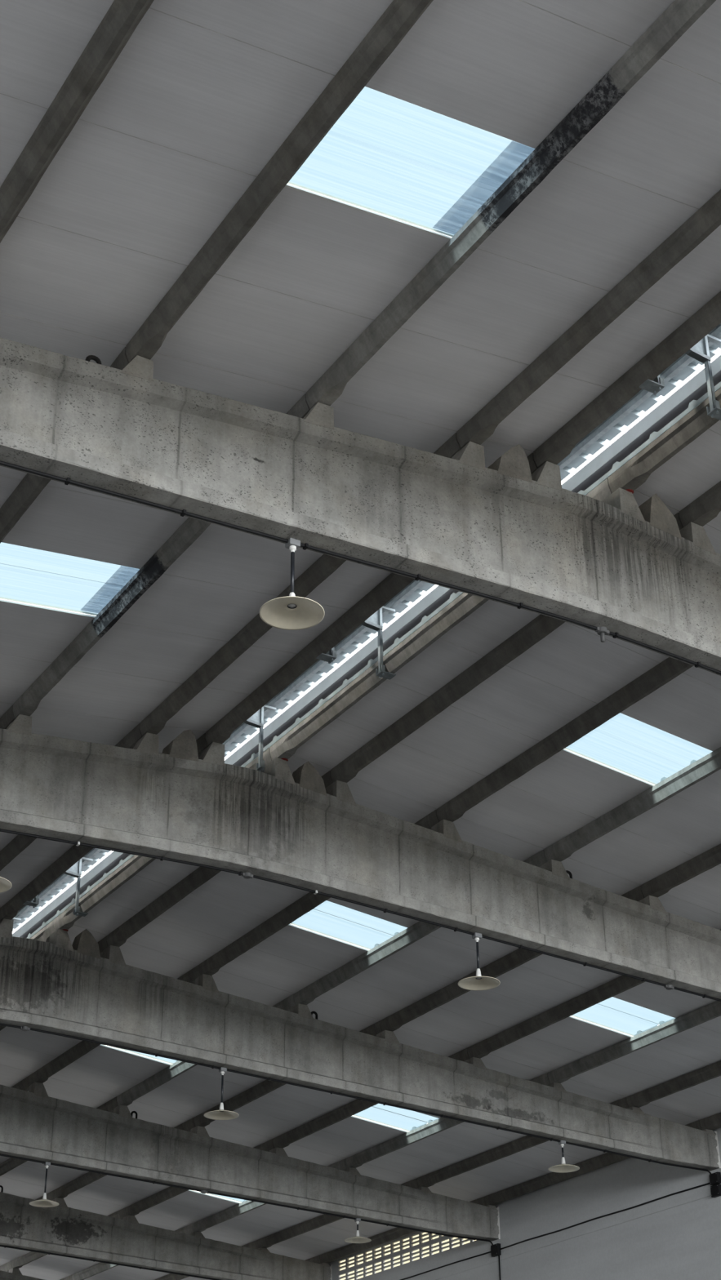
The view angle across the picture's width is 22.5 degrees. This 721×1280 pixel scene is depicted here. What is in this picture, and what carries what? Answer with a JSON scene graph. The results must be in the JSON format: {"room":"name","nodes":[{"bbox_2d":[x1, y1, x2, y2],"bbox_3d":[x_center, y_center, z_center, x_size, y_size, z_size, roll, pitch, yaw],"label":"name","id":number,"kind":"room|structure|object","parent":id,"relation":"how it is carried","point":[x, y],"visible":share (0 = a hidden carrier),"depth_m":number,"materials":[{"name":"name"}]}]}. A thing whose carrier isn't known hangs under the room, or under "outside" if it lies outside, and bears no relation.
{"room":"warehouse","nodes":[
{"label":"warehouse","id":0,"kind":"room"},
{"bbox_2d":[244,705,275,772],"bbox_3d":[-1.349,1.013,20.082,0.920,0.820,0.110,16,-34,-27],"label":"bracket","id":1,"kind":"object","parent":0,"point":[256,720],"visible":0.38,"depth_m":20.23,"materials":[{"name":"metal"}]},
{"bbox_2d":[0,0,720,908],"bbox_3d":[-9.109,2.216,20.458,11.695,1.376,54.000,16,-34,-27],"label":"ceiling","id":2,"kind":"structure","parent":0,"point":[201,96],"depth_m":12.64,"materials":[{"name":"concrete"}]},
{"bbox_2d":[0,542,139,617],"bbox_3d":[-2.766,-0.546,16.374,1.585,0.230,1.000,16,-34,-27],"label":"rooflight","id":3,"kind":"object","parent":2,"relation":"in","point":[29,575],"visible":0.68,"depth_m":16.41,"materials":[{"name":"white plastic"}]},
{"bbox_2d":[222,722,258,766],"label":"ceiling vent","id":4,"kind":"object","parent":2,"relation":"in","point":[239,735],"depth_m":21.08,"materials":[{"name":"metal"}]},
{"bbox_2d":[285,86,534,239],"bbox_3d":[0.355,-3.122,11.944,1.585,0.230,1.000,16,-34,-27],"label":"rooflight","id":5,"kind":"object","parent":2,"relation":"in","point":[409,163],"visible":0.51,"depth_m":11.93,"materials":[{"name":"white plastic"}]},
{"bbox_2d":[382,579,458,651],"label":"ceiling vent","id":6,"kind":"object","parent":2,"relation":"in","point":[414,590],"depth_m":18.40,"materials":[{"name":"metal"}]},
{"bbox_2d":[556,353,706,493],"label":"ceiling vent","id":7,"kind":"object","parent":2,"relation":"in","point":[682,367],"depth_m":15.77,"materials":[{"name":"metal"}]},
{"bbox_2d":[0,381,720,1279],"bbox_3d":[1.401,5.326,26.052,11.695,1.376,54.000,16,-34,-27],"label":"ceiling","id":8,"kind":"structure","parent":0,"point":[568,672],"depth_m":24.38,"materials":[{"name":"concrete"}]},
{"bbox_2d":[11,848,130,937],"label":"ceiling vent","id":9,"kind":"object","parent":8,"relation":"in","point":[113,860],"depth_m":24.94,"materials":[{"name":"metal"}]},
{"bbox_2d":[99,1044,177,1065],"bbox_3d":[-3.388,6.269,28.226,1.585,0.230,1.000,16,-34,-27],"label":"rooflight","id":10,"kind":"object","parent":8,"relation":"attached to","point":[158,1058],"visible":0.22,"depth_m":28.68,"materials":[{"name":"white plastic"}]},
{"bbox_2d":[188,1190,246,1203],"bbox_3d":[-2.685,10.403,34.443,1.538,0.225,1.000,16,-34,-27],"label":"rooflight","id":11,"kind":"object","parent":8,"relation":"attached to","point":[220,1196],"visible":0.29,"depth_m":34.91,"materials":[{"name":"white plastic"}]},
{"bbox_2d":[262,624,377,747],"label":"ceiling vent","id":12,"kind":"object","parent":8,"relation":"in","point":[357,662],"depth_m":19.78,"materials":[{"name":"metal"}]},
{"bbox_2d":[288,900,407,951],"bbox_3d":[-0.267,3.693,23.795,1.585,0.230,1.000,16,-34,-27],"label":"rooflight","id":13,"kind":"object","parent":8,"relation":"in","point":[331,919],"visible":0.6,"depth_m":23.88,"materials":[{"name":"white plastic"}]},
{"bbox_2d":[350,1103,439,1132],"bbox_3d":[0.436,7.827,30.012,1.538,0.225,1.000,16,-34,-27],"label":"rooflight","id":14,"kind":"object","parent":8,"relation":"in","point":[407,1120],"visible":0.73,"depth_m":30.14,"materials":[{"name":"white plastic"}]},
{"bbox_2d":[568,996,675,1037],"bbox_3d":[3.556,5.251,25.582,1.538,0.225,1.000,16,-34,-27],"label":"rooflight","id":15,"kind":"object","parent":8,"relation":"in","point":[612,1013],"visible":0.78,"depth_m":25.69,"materials":[{"name":"white plastic"}]},
{"bbox_2d":[562,712,712,786],"bbox_3d":[2.853,1.117,19.365,1.585,0.230,1.000,16,-34,-27],"label":"rooflight","id":16,"kind":"object","parent":8,"relation":"attached to","point":[624,744],"visible":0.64,"depth_m":19.44,"materials":[{"name":"white plastic"}]},
{"bbox_2d":[328,1127,720,1279],"bbox_3d":[6.297,11.204,25.717,0.035,9.330,51.700,16,-34,-27],"label":"wall","id":17,"kind":"structure","parent":0,"point":[675,1237],"depth_m":30.76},
{"bbox_2d":[0,1267,44,1279],"bbox_3d":[-13.727,12.312,37.055,23.293,1.893,0.282,16,-34,-27],"label":"concrete beam","id":18,"kind":"structure","parent":17,"relation":"attached to","point":[14,1273],"depth_m":40.19,"materials":[{"name":"grey concrete"}]},
{"bbox_2d":[0,1261,12,1272],"bbox_3d":[-9.320,15.262,42.709,0.188,0.170,6.259,16,-34,-27],"label":"purlin","id":19,"kind":"object","parent":18,"relation":"on","point":[6,1267],"visible":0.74,"depth_m":40.58,"materials":[{"name":"concrete"}]},
{"bbox_2d":[35,1190,55,1200],"bbox_3d":[-7.438,12.094,37.567,0.188,0.170,5.988,16,-34,-27],"label":"purlin","id":20,"kind":"object","parent":18,"relation":"on","point":[51,1196],"visible":0.2,"depth_m":35.47,"materials":[{"name":"concrete"}]},
{"bbox_2d":[60,1275,72,1279],"bbox_3d":[-8.062,15.775,43.297,0.188,0.170,6.259,16,-34,-27],"label":"purlin","id":21,"kind":"object","parent":18,"relation":"on","point":[68,1277],"visible":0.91,"depth_m":41.12,"materials":[{"name":"concrete"}]},
{"bbox_2d":[0,1185,332,1279],"bbox_3d":[-10.606,9.739,32.623,23.293,1.887,0.282,16,-34,-27],"label":"concrete beam","id":22,"kind":"structure","parent":17,"relation":"attached to","point":[61,1229],"depth_m":35.66,"materials":[{"name":"grey concrete"}]},
{"bbox_2d":[0,1096,118,1176],"bbox_3d":[-5.553,9.015,32.559,0.188,0.170,5.988,16,-34,-27],"label":"purlin","id":23,"kind":"object","parent":22,"relation":"on","point":[8,1165],"visible":0.34,"depth_m":33.61,"materials":[{"name":"concrete"}]},
{"bbox_2d":[11,1207,126,1268],"bbox_3d":[-6.129,12.628,38.179,0.188,0.170,5.988,16,-34,-27],"label":"purlin","id":24,"kind":"object","parent":22,"relation":"on","point":[17,1263],"visible":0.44,"depth_m":39.55,"materials":[{"name":"concrete"}]},
{"bbox_2d":[0,1244,219,1279],"bbox_3d":[-10.600,10.442,32.311,23.184,0.596,0.066,16,-34,-27],"label":"conduit","id":25,"kind":"object","parent":22,"relation":"attached to","point":[5,1246],"visible":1,"depth_m":35.33,"materials":[{"name":"black plastic"}]},
{"bbox_2d":[54,1117,195,1198],"bbox_3d":[-4.318,9.518,33.137,0.188,0.170,5.988,16,-34,-27],"label":"purlin","id":26,"kind":"object","parent":22,"relation":"on","point":[64,1190],"visible":0.41,"depth_m":34.36,"materials":[{"name":"concrete"}]},
{"bbox_2d":[71,1223,193,1279],"bbox_3d":[-4.871,13.140,38.767,0.188,0.170,5.988,16,-34,-27],"label":"purlin","id":27,"kind":"object","parent":22,"relation":"on","point":[99,1268],"visible":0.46,"depth_m":39.98,"materials":[{"name":"concrete"}]},
{"bbox_2d":[125,1138,274,1215],"bbox_3d":[-3.009,10.052,33.749,0.188,0.170,5.988,16,-34,-27],"label":"purlin","id":28,"kind":"object","parent":22,"relation":"on","point":[135,1209],"visible":0.52,"depth_m":34.87,"materials":[{"name":"concrete"}]},
{"bbox_2d":[155,1240,258,1279],"bbox_3d":[-3.584,13.665,39.368,0.188,0.170,5.988,16,-34,-27],"label":"purlin","id":29,"kind":"object","parent":22,"relation":"on","point":[254,1245],"visible":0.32,"depth_m":39.82,"materials":[{"name":"concrete"}]},
{"bbox_2d":[305,1255,320,1263],"bbox_3d":[-2.333,14.175,39.953,0.188,0.170,5.988,16,-34,-27],"label":"purlin","id":30,"kind":"object","parent":22,"relation":"on","point":[317,1259],"visible":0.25,"depth_m":37.83,"materials":[{"name":"concrete"}]},
{"bbox_2d":[257,1177,418,1248],"bbox_3d":[-0.463,11.089,34.938,0.188,0.170,5.988,16,-34,-27],"label":"purlin","id":31,"kind":"object","parent":22,"relation":"on","point":[267,1242],"visible":0.62,"depth_m":35.84,"materials":[{"name":"concrete"}]},
{"bbox_2d":[319,1196,485,1263],"bbox_3d":[0.788,11.599,35.523,0.188,0.170,5.988,16,-34,-27],"label":"purlin","id":32,"kind":"object","parent":22,"relation":"on","point":[397,1233],"visible":0.53,"depth_m":36.26,"materials":[{"name":"concrete"}]},
{"bbox_2d":[0,1081,500,1240],"bbox_3d":[-7.486,7.162,28.193,23.293,1.887,0.282,16,-34,-27],"label":"concrete beam","id":33,"kind":"structure","parent":17,"relation":"attached to","point":[34,1125],"depth_m":30.60,"materials":[{"name":"grey concrete"}]},
{"bbox_2d":[11,1073,33,1091],"bbox_3d":[-6.852,8.485,31.952,0.188,0.170,5.988,16,-34,-27],"label":"purlin","id":34,"kind":"object","parent":33,"relation":"on","point":[24,1084],"visible":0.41,"depth_m":29.96,"materials":[{"name":"concrete"}]},
{"bbox_2d":[30,920,55,942],"bbox_3d":[-5.602,5.147,26.648,0.188,0.170,5.988,16,-34,-27],"label":"purlin","id":35,"kind":"object","parent":33,"relation":"on","point":[43,935],"visible":0.22,"depth_m":24.64,"materials":[{"name":"concrete"}]},
{"bbox_2d":[29,1161,59,1207],"bbox_3d":[-5.046,8.712,29.115,0.472,0.656,0.472,16,-34,-27],"label":"pendant lamp","id":36,"kind":"object","parent":33,"relation":"hanging from","point":[44,1202],"visible":1,"depth_m":29.07,"materials":[{"name":"beige metal"}]},
{"bbox_2d":[32,964,200,1083],"bbox_3d":[-3.732,5.909,27.522,0.188,0.170,5.988,16,-34,-27],"label":"purlin","id":37,"kind":"object","parent":33,"relation":"on","point":[42,1074],"visible":0.44,"depth_m":28.63,"materials":[{"name":"concrete"}]},
{"bbox_2d":[116,994,295,1106],"bbox_3d":[-2.433,6.438,28.129,0.188,0.170,5.988,16,-34,-27],"label":"purlin","id":38,"kind":"object","parent":33,"relation":"on","point":[126,1098],"visible":0.46,"depth_m":29.15,"materials":[{"name":"concrete"}]},
{"bbox_2d":[0,1153,493,1244],"bbox_3d":[-7.479,7.866,27.881,23.184,0.596,0.066,16,-34,-27],"label":"conduit","id":39,"kind":"object","parent":33,"relation":"attached to","point":[4,1155],"visible":1,"depth_m":30.80,"materials":[{"name":"black plastic"}]},
{"bbox_2d":[191,1158,346,1231],"bbox_3d":[-1.750,10.565,34.337,0.188,0.170,5.988,16,-34,-27],"label":"purlin","id":40,"kind":"object","parent":33,"relation":"on","point":[246,1206],"visible":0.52,"depth_m":35.35,"materials":[{"name":"concrete"}]},
{"bbox_2d":[344,1217,371,1243],"bbox_3d":[-0.048,10.301,31.711,0.472,0.375,0.472,16,-34,-27],"label":"pendant lamp","id":41,"kind":"object","parent":33,"relation":"hanging from","point":[357,1239],"visible":1,"depth_m":31.72,"materials":[{"name":"beige metal"}]},
{"bbox_2d":[272,1048,469,1148],"bbox_3d":[0.112,7.476,29.319,0.188,0.170,5.988,16,-34,-27],"label":"purlin","id":42,"kind":"object","parent":33,"relation":"on","point":[356,1106],"visible":0.55,"depth_m":30.16,"materials":[{"name":"concrete"}]},
{"bbox_2d":[417,1097,628,1187],"bbox_3d":[2.657,8.513,30.508,0.188,0.170,5.988,16,-34,-27],"label":"purlin","id":43,"kind":"object","parent":33,"relation":"on","point":[526,1142],"visible":0.67,"depth_m":31.18,"materials":[{"name":"concrete"}]},
{"bbox_2d":[0,337,720,675],"bbox_3d":[1.875,-0.574,14.907,23.293,1.906,0.282,16,-34,-27],"label":"concrete beam","id":44,"kind":"structure","parent":17,"relation":"attached to","point":[502,530],"depth_m":13.89,"materials":[{"name":"grey concrete"}]},
{"bbox_2d":[0,346,129,543],"bbox_3d":[-3.202,-0.788,15.537,0.188,0.170,5.988,16,-34,-27],"label":"purlin","id":45,"kind":"object","parent":44,"relation":"on","point":[29,488],"visible":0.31,"depth_m":14.83,"materials":[{"name":"concrete"}]},
{"bbox_2d":[259,537,324,630],"bbox_3d":[-0.497,-0.460,13.274,0.472,0.622,0.472,16,-34,-27],"label":"pendant lamp","id":46,"kind":"object","parent":44,"relation":"hanging from","point":[291,612],"visible":1,"depth_m":13.20,"materials":[{"name":"beige metal"}]},
{"bbox_2d":[0,460,720,674],"bbox_3d":[1.882,0.138,14.590,23.184,0.595,0.066,16,-34,-27],"label":"conduit","id":47,"kind":"object","parent":44,"relation":"attached to","point":[183,513],"visible":1,"depth_m":13.62,"materials":[{"name":"black plastic"}]},
{"bbox_2d":[204,453,537,745],"bbox_3d":[-0.040,-0.206,17.427,0.188,0.170,5.988,16,-34,-27],"label":"purlin","id":48,"kind":"object","parent":44,"relation":"on","point":[393,584],"visible":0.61,"depth_m":17.96,"materials":[{"name":"concrete"}]},
{"bbox_2d":[315,647,336,663],"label":"vent frame","id":49,"kind":"object","parent":48,"relation":"attached to","point":[329,658],"depth_m":17.88,"materials":[{"name":"metal"}]},
{"bbox_2d":[361,605,395,679],"label":"bracket","id":50,"kind":"object","parent":48,"relation":"attached to","point":[374,621],"depth_m":18.36,"materials":[{"name":"metal"}]},
{"bbox_2d":[594,626,608,642],"bbox_3d":[1.968,-0.039,14.766,0.124,0.114,0.084,16,-34,-27],"label":"junction box","id":51,"kind":"object","parent":44,"relation":"attached to","point":[602,631],"visible":1,"depth_m":14.75,"materials":[{"name":"grey plastic"}]},
{"bbox_2d":[608,387,720,493],"bbox_3d":[3.759,-2.582,13.357,0.188,0.170,5.988,16,-34,-27],"label":"purlin","id":52,"kind":"object","parent":44,"relation":"on","point":[637,470],"visible":0.96,"depth_m":15.04,"materials":[{"name":"concrete"}]},
{"bbox_2d":[640,843,720,897],"bbox_3d":[5.043,1.790,19.846,0.188,0.170,5.988,16,-34,-27],"label":"purlin","id":53,"kind":"object","parent":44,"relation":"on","point":[660,885],"visible":1,"depth_m":21.50,"materials":[{"name":"concrete"}]},
{"bbox_2d":[0,714,720,999],"bbox_3d":[-1.245,2.007,19.335,23.293,1.894,0.282,16,-34,-27],"label":"concrete beam","id":54,"kind":"structure","parent":17,"relation":"attached to","point":[276,824],"depth_m":19.77,"materials":[{"name":"grey concrete"}]},
{"bbox_2d":[0,876,12,893],"bbox_3d":[-3.614,2.106,17.713,0.472,0.597,0.472,16,-34,-27],"label":"pendant lamp","id":55,"kind":"object","parent":54,"relation":"hanging from","point":[6,885],"visible":1,"depth_m":17.63,"materials":[{"name":"grey plastic"}]},
{"bbox_2d":[0,723,142,871],"bbox_3d":[-3.821,2.248,21.462,0.188,0.170,5.988,16,-34,-27],"label":"purlin","id":56,"kind":"object","parent":54,"relation":"on","point":[20,842],"visible":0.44,"depth_m":21.68,"materials":[{"name":"concrete"}]},
{"bbox_2d":[13,393,310,718],"bbox_3d":[-1.906,-0.550,16.311,0.188,0.170,5.988,16,-34,-27],"label":"purlin","id":57,"kind":"object","parent":54,"relation":"on","point":[191,529],"visible":0.68,"depth_m":16.69,"materials":[{"name":"concrete"}]},
{"bbox_2d":[106,770,332,946],"bbox_3d":[-1.819,2.841,22.527,0.188,0.170,5.988,16,-34,-27],"label":"purlin","id":58,"kind":"object","parent":54,"relation":"on","point":[117,937],"visible":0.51,"depth_m":23.46,"materials":[{"name":"concrete"}]},
{"bbox_2d":[241,872,253,878],"bbox_3d":[-1.196,2.492,19.192,0.124,0.041,0.084,16,-34,-27],"label":"junction box","id":59,"kind":"object","parent":54,"relation":"attached to","point":[246,875],"visible":1,"depth_m":19.16,"materials":[{"name":"grey plastic"}]},
{"bbox_2d":[139,432,462,736],"bbox_3d":[-0.701,-0.328,17.032,0.188,0.170,5.988,16,-34,-27],"label":"purlin","id":60,"kind":"object","parent":54,"relation":"on","point":[325,566],"visible":0.52,"depth_m":17.69,"materials":[{"name":"concrete"}]},
{"bbox_2d":[199,809,439,975],"bbox_3d":[-0.611,3.333,23.092,0.188,0.170,5.988,16,-34,-27],"label":"purlin","id":61,"kind":"object","parent":54,"relation":"on","point":[309,901],"visible":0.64,"depth_m":23.84,"materials":[{"name":"concrete"}]},
{"bbox_2d":[0,828,720,1001],"bbox_3d":[-1.238,2.714,19.020,23.184,0.596,0.066,16,-34,-27],"label":"conduit","id":62,"kind":"object","parent":54,"relation":"attached to","point":[76,843],"visible":1,"depth_m":19.71,"materials":[{"name":"black plastic"}]},
{"bbox_2d":[270,478,611,760],"bbox_3d":[0.638,-0.005,17.788,0.188,0.170,5.988,16,-34,-27],"label":"purlin","id":63,"kind":"object","parent":54,"relation":"on","point":[465,604],"visible":0.62,"depth_m":18.21,"materials":[{"name":"concrete"}]},
{"bbox_2d":[457,932,500,991],"bbox_3d":[1.314,3.570,20.333,0.472,0.583,0.472,16,-34,-27],"label":"pendant lamp","id":64,"kind":"object","parent":54,"relation":"hanging from","point":[477,983],"visible":1,"depth_m":20.29,"materials":[{"name":"beige metal"}]},
{"bbox_2d":[475,968,481,979],"bbox_3d":[1.316,3.721,20.246,0.070,0.110,0.070,16,-34,-27],"label":"socket","id":65,"kind":"object","parent":64,"relation":"attached to","point":[477,971],"depth_m":20.23,"materials":[{"name":"white ceramic"}]},
{"bbox_2d":[330,512,683,782],"bbox_3d":[1.301,0.265,18.097,0.188,0.170,5.988,16,-34,-27],"label":"purlin","id":66,"kind":"object","parent":54,"relation":"on","point":[539,628],"visible":0.59,"depth_m":18.56,"materials":[{"name":"concrete"}]},
{"bbox_2d":[435,657,693,822],"bbox_3d":[2.509,0.757,18.662,0.188,0.170,5.988,16,-34,-27],"label":"purlin","id":67,"kind":"object","parent":54,"relation":"on","point":[668,668],"visible":0.92,"depth_m":19.08,"materials":[{"name":"concrete"}]},
{"bbox_2d":[466,928,720,1058],"bbox_3d":[3.232,4.899,24.888,0.188,0.170,5.988,16,-34,-27],"label":"purlin","id":68,"kind":"object","parent":54,"relation":"on","point":[620,984],"visible":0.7,"depth_m":25.52,"materials":[{"name":"concrete"}]},
{"bbox_2d":[543,746,720,862],"bbox_3d":[3.808,1.286,19.269,0.188,0.170,5.988,16,-34,-27],"label":"purlin","id":69,"kind":"object","parent":54,"relation":"on","point":[561,850],"visible":1,"depth_m":20.21,"materials":[{"name":"concrete"}]},
{"bbox_2d":[547,1000,720,1083],"bbox_3d":[4.491,5.412,25.477,0.188,0.170,5.988,16,-34,-27],"label":"purlin","id":70,"kind":"object","parent":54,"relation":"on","point":[712,1011],"visible":1,"depth_m":26.11,"materials":[{"name":"concrete"}]},
{"bbox_2d":[663,984,674,990],"bbox_3d":[3.683,4.146,21.666,0.124,0.041,0.084,16,-34,-27],"label":"junction box","id":71,"kind":"object","parent":54,"relation":"attached to","point":[668,987],"visible":1,"depth_m":21.64,"materials":[{"name":"grey plastic"}]},
{"bbox_2d":[626,1060,720,1107],"bbox_3d":[5.778,5.937,26.078,0.188,0.170,5.988,16,-34,-27],"label":"purlin","id":72,"kind":"object","parent":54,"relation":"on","point":[642,1098],"visible":1,"depth_m":27.43,"materials":[{"name":"concrete"}]},
{"bbox_2d":[699,1112,720,1129],"bbox_3d":[7.029,6.447,26.663,0.188,0.170,5.988,16,-34,-27],"label":"purlin","id":73,"kind":"object","parent":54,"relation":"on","point":[713,1122],"visible":1,"depth_m":28.65,"materials":[{"name":"concrete"}]},
{"bbox_2d":[0,918,720,1171],"bbox_3d":[-4.365,4.581,23.766,23.293,1.899,0.282,16,-34,-27],"label":"concrete beam","id":74,"kind":"structure","parent":17,"relation":"attached to","point":[59,986],"depth_m":25.38,"materials":[{"name":"grey concrete"}]},
{"bbox_2d":[0,704,15,728],"bbox_3d":[-5.027,2.026,20.742,0.188,0.170,5.988,16,-34,-27],"label":"purlin","id":75,"kind":"object","parent":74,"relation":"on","point":[8,717],"visible":0.38,"depth_m":18.60,"materials":[{"name":"concrete"}]},
{"bbox_2d":[20,1026,30,1031],"bbox_3d":[-4.359,5.055,23.599,0.124,0.041,0.084,16,-34,-27],"label":"junction box","id":76,"kind":"object","parent":74,"relation":"attached to","point":[25,1028],"visible":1,"depth_m":23.57,"materials":[{"name":"grey plastic"}]},
{"bbox_2d":[0,935,108,1031],"bbox_3d":[-4.940,5.417,26.957,0.188,0.170,5.988,16,-34,-27],"label":"purlin","id":77,"kind":"object","parent":74,"relation":"on","point":[103,944],"visible":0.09,"depth_m":24.83,"materials":[{"name":"concrete"}]},
{"bbox_2d":[0,733,208,920],"bbox_3d":[-3.160,2.370,21.857,0.188,0.170,5.988,16,-34,-27],"label":"purlin","id":78,"kind":"object","parent":74,"relation":"on","point":[9,910],"visible":0.44,"depth_m":22.86,"materials":[{"name":"concrete"}]},
{"bbox_2d":[23,894,39,907],"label":"vent frame","id":79,"kind":"object","parent":78,"relation":"attached to","point":[36,901],"depth_m":23.45,"materials":[{"name":"metal"}]},
{"bbox_2d":[63,857,93,916],"label":"bracket","id":80,"kind":"object","parent":78,"relation":"attached to","point":[74,869],"depth_m":23.93,"materials":[{"name":"metal"}]},
{"bbox_2d":[53,747,271,930],"bbox_3d":[-2.482,2.571,22.218,0.187,0.170,5.988,16,-34,-27],"label":"purlin","id":81,"kind":"object","parent":74,"relation":"on","point":[66,920],"visible":0.49,"depth_m":23.15,"materials":[{"name":"concrete"}]},
{"bbox_2d":[204,1066,239,1119],"bbox_3d":[-1.883,6.149,24.707,0.472,0.650,0.472,16,-34,-27],"label":"pendant lamp","id":82,"kind":"object","parent":74,"relation":"hanging from","point":[220,1114],"visible":1,"depth_m":24.66,"materials":[{"name":"beige metal"}]},
{"bbox_2d":[218,1102,223,1111],"bbox_3d":[-1.881,6.329,24.604,0.070,0.110,0.070,16,-34,-27],"label":"socket","id":83,"kind":"object","parent":82,"relation":"attached to","point":[221,1106],"depth_m":24.58,"materials":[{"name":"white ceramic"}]},
{"bbox_2d":[193,1021,382,1126],"bbox_3d":[-1.197,6.942,28.707,0.188,0.170,5.988,16,-34,-27],"label":"purlin","id":84,"kind":"object","parent":74,"relation":"on","point":[266,1086],"visible":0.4,"depth_m":29.46,"materials":[{"name":"concrete"}]},
{"bbox_2d":[0,1023,711,1173],"bbox_3d":[-4.359,5.290,23.451,23.184,0.596,0.066,16,-34,-27],"label":"conduit","id":85,"kind":"object","parent":74,"relation":"attached to","point":[2,1024],"visible":1,"depth_m":25.68,"materials":[{"name":"black plastic"}]},
{"bbox_2d":[293,849,546,1004],"bbox_3d":[0.688,3.862,23.699,0.188,0.170,5.988,16,-34,-27],"label":"purlin","id":86,"kind":"object","parent":74,"relation":"on","point":[419,930],"visible":0.67,"depth_m":24.38,"materials":[{"name":"concrete"}]},
{"bbox_2d":[345,1072,550,1168],"bbox_3d":[1.370,7.988,29.907,0.188,0.170,5.988,16,-34,-27],"label":"purlin","id":87,"kind":"object","parent":74,"relation":"on","point":[439,1125],"visible":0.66,"depth_m":30.66,"materials":[{"name":"concrete"}]},
{"bbox_2d":[380,885,644,1031],"bbox_3d":[1.923,4.366,24.276,0.188,0.170,5.988,16,-34,-27],"label":"purlin","id":88,"kind":"object","parent":74,"relation":"on","point":[518,957],"visible":0.59,"depth_m":25.07,"materials":[{"name":"concrete"}]},
{"bbox_2d":[547,1140,579,1173],"bbox_3d":[3.038,7.732,27.253,0.472,0.417,0.472,16,-34,-27],"label":"pendant lamp","id":89,"kind":"object","parent":74,"relation":"hanging from","point":[562,1167],"visible":1,"depth_m":27.25,"materials":[{"name":"beige metal"}]},
{"bbox_2d":[560,1156,565,1164],"bbox_3d":[3.039,7.809,27.209,0.067,0.106,0.067,12,-32,-21],"label":"socket","id":90,"kind":"object","parent":89,"relation":"attached to","point":[562,1157],"depth_m":27.19,"materials":[{"name":"white ceramic"}]},
{"bbox_2d":[484,1120,702,1205],"bbox_3d":[3.908,9.023,31.093,0.188,0.170,5.988,16,-34,-27],"label":"purlin","id":91,"kind":"object","parent":74,"relation":"on","point":[607,1158],"visible":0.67,"depth_m":31.77,"materials":[{"name":"concrete"}]},
{"bbox_2d":[400,1251,490,1279],"bbox_3d":[0.930,12.329,35.100,0.025,0.034,5.695,16,-34,-27],"label":"conduit","id":92,"kind":"object","parent":17,"relation":"attached to","point":[488,1251],"visible":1,"depth_m":34.11,"materials":[{"name":"black plastic"}]},
{"bbox_2d":[490,1243,501,1257],"bbox_3d":[2.449,11.060,32.897,0.080,0.200,0.220,16,-34,-27],"label":"switch box","id":93,"kind":"object","parent":17,"relation":"attached to","point":[495,1249],"visible":1,"depth_m":32.85,"materials":[{"name":"black plastic"}]},
{"bbox_2d":[499,1182,709,1249],"bbox_3d":[4.031,9.773,30.696,0.025,0.036,5.770,16,-34,-27],"label":"conduit","id":94,"kind":"object","parent":17,"relation":"attached to","point":[704,1184],"visible":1,"depth_m":30.52,"materials":[{"name":"black plastic"}]},
{"bbox_2d":[708,1171,720,1185],"bbox_3d":[5.564,8.458,28.491,0.080,0.170,0.200,16,-34,-27],"label":"switch box","id":95,"kind":"object","parent":17,"relation":"attached to","point":[714,1178],"visible":1,"depth_m":28.45,"materials":[{"name":"black plastic"}]},
{"bbox_2d":[710,1183,720,1197],"bbox_3d":[5.566,8.618,28.399,0.080,0.170,0.200,16,-34,-27],"label":"switch box","id":96,"kind":"object","parent":17,"relation":"attached to","point":[715,1190],"visible":1,"depth_m":28.36,"materials":[{"name":"black plastic"}]},
{"bbox_3d":[4.996,-3.143,10.473,23.293,1.890,0.282,16,-34,-27],"label":"concrete beam","id":97,"kind":"structure","parent":17,"relation":"attached to","visible":0},
{"bbox_2d":[0,0,154,243],"bbox_3d":[-1.315,-3.591,10.371,0.188,0.170,5.988,16,-34,-27],"label":"purlin","id":98,"kind":"object","parent":97,"relation":"on","point":[121,20],"visible":1,"depth_m":10.94,"materials":[{"name":"concrete"}]},
{"bbox_2d":[125,0,433,362],"bbox_3d":[-0.082,-3.364,11.107,0.188,0.170,5.988,16,-34,-27],"label":"purlin","id":99,"kind":"object","parent":97,"relation":"on","point":[400,15],"visible":0.98,"depth_m":11.63,"materials":[{"name":"concrete"}]},
{"bbox_2d":[306,0,715,408],"bbox_3d":[1.214,-3.126,11.881,0.188,0.170,5.988,16,-34,-27],"label":"purlin","id":100,"kind":"object","parent":97,"relation":"on","point":[680,15],"visible":1,"depth_m":12.05,"materials":[{"name":"concrete"}]},
{"bbox_2d":[456,189,720,448],"bbox_3d":[2.420,-2.904,12.601,0.188,0.170,5.988,16,-34,-27],"label":"purlin","id":101,"kind":"object","parent":97,"relation":"on","point":[707,219],"visible":1,"depth_m":13.46,"materials":[{"name":"concrete"}]},
{"bbox_2d":[533,291,720,467],"bbox_3d":[3.081,-2.782,12.996,0.188,0.170,5.988,16,-34,-27],"label":"purlin","id":102,"kind":"object","parent":97,"relation":"on","point":[561,443],"visible":0.98,"depth_m":14.26,"materials":[{"name":"concrete"}]},
{"bbox_2d":[639,374,664,395],"label":"bracket","id":103,"kind":"object","parent":102,"relation":"attached to","point":[657,384],"depth_m":14.17,"materials":[{"name":"metal"}]},
{"bbox_2d":[684,333,720,420],"label":"bracket","id":104,"kind":"object","parent":102,"relation":"attached to","point":[699,351],"depth_m":14.65,"materials":[{"name":"metal"}]},
{"bbox_2d":[679,480,720,527],"bbox_3d":[4.421,-2.312,13.667,0.188,0.170,5.988,16,-34,-27],"label":"purlin","id":105,"kind":"object","parent":97,"relation":"on","point":[707,506],"visible":0.96,"depth_m":15.64,"materials":[{"name":"concrete"}]},
{"label":"outside","id":106,"kind":"structure","parent":0,"visible":0},
{"bbox_3d":[-3.183,12.243,17.284,120.000,0.290,160.000,16,-34,-27],"label":"ground","id":107,"kind":"structure","parent":106,"visible":0},
{"bbox_2d":[340,1232,475,1279],"bbox_3d":[6.246,14.810,35.977,0.400,13.700,80.000,16,-34,-27],"label":"wall","id":108,"kind":"structure","parent":107,"relation":"on","point":[427,1236],"depth_m":45.25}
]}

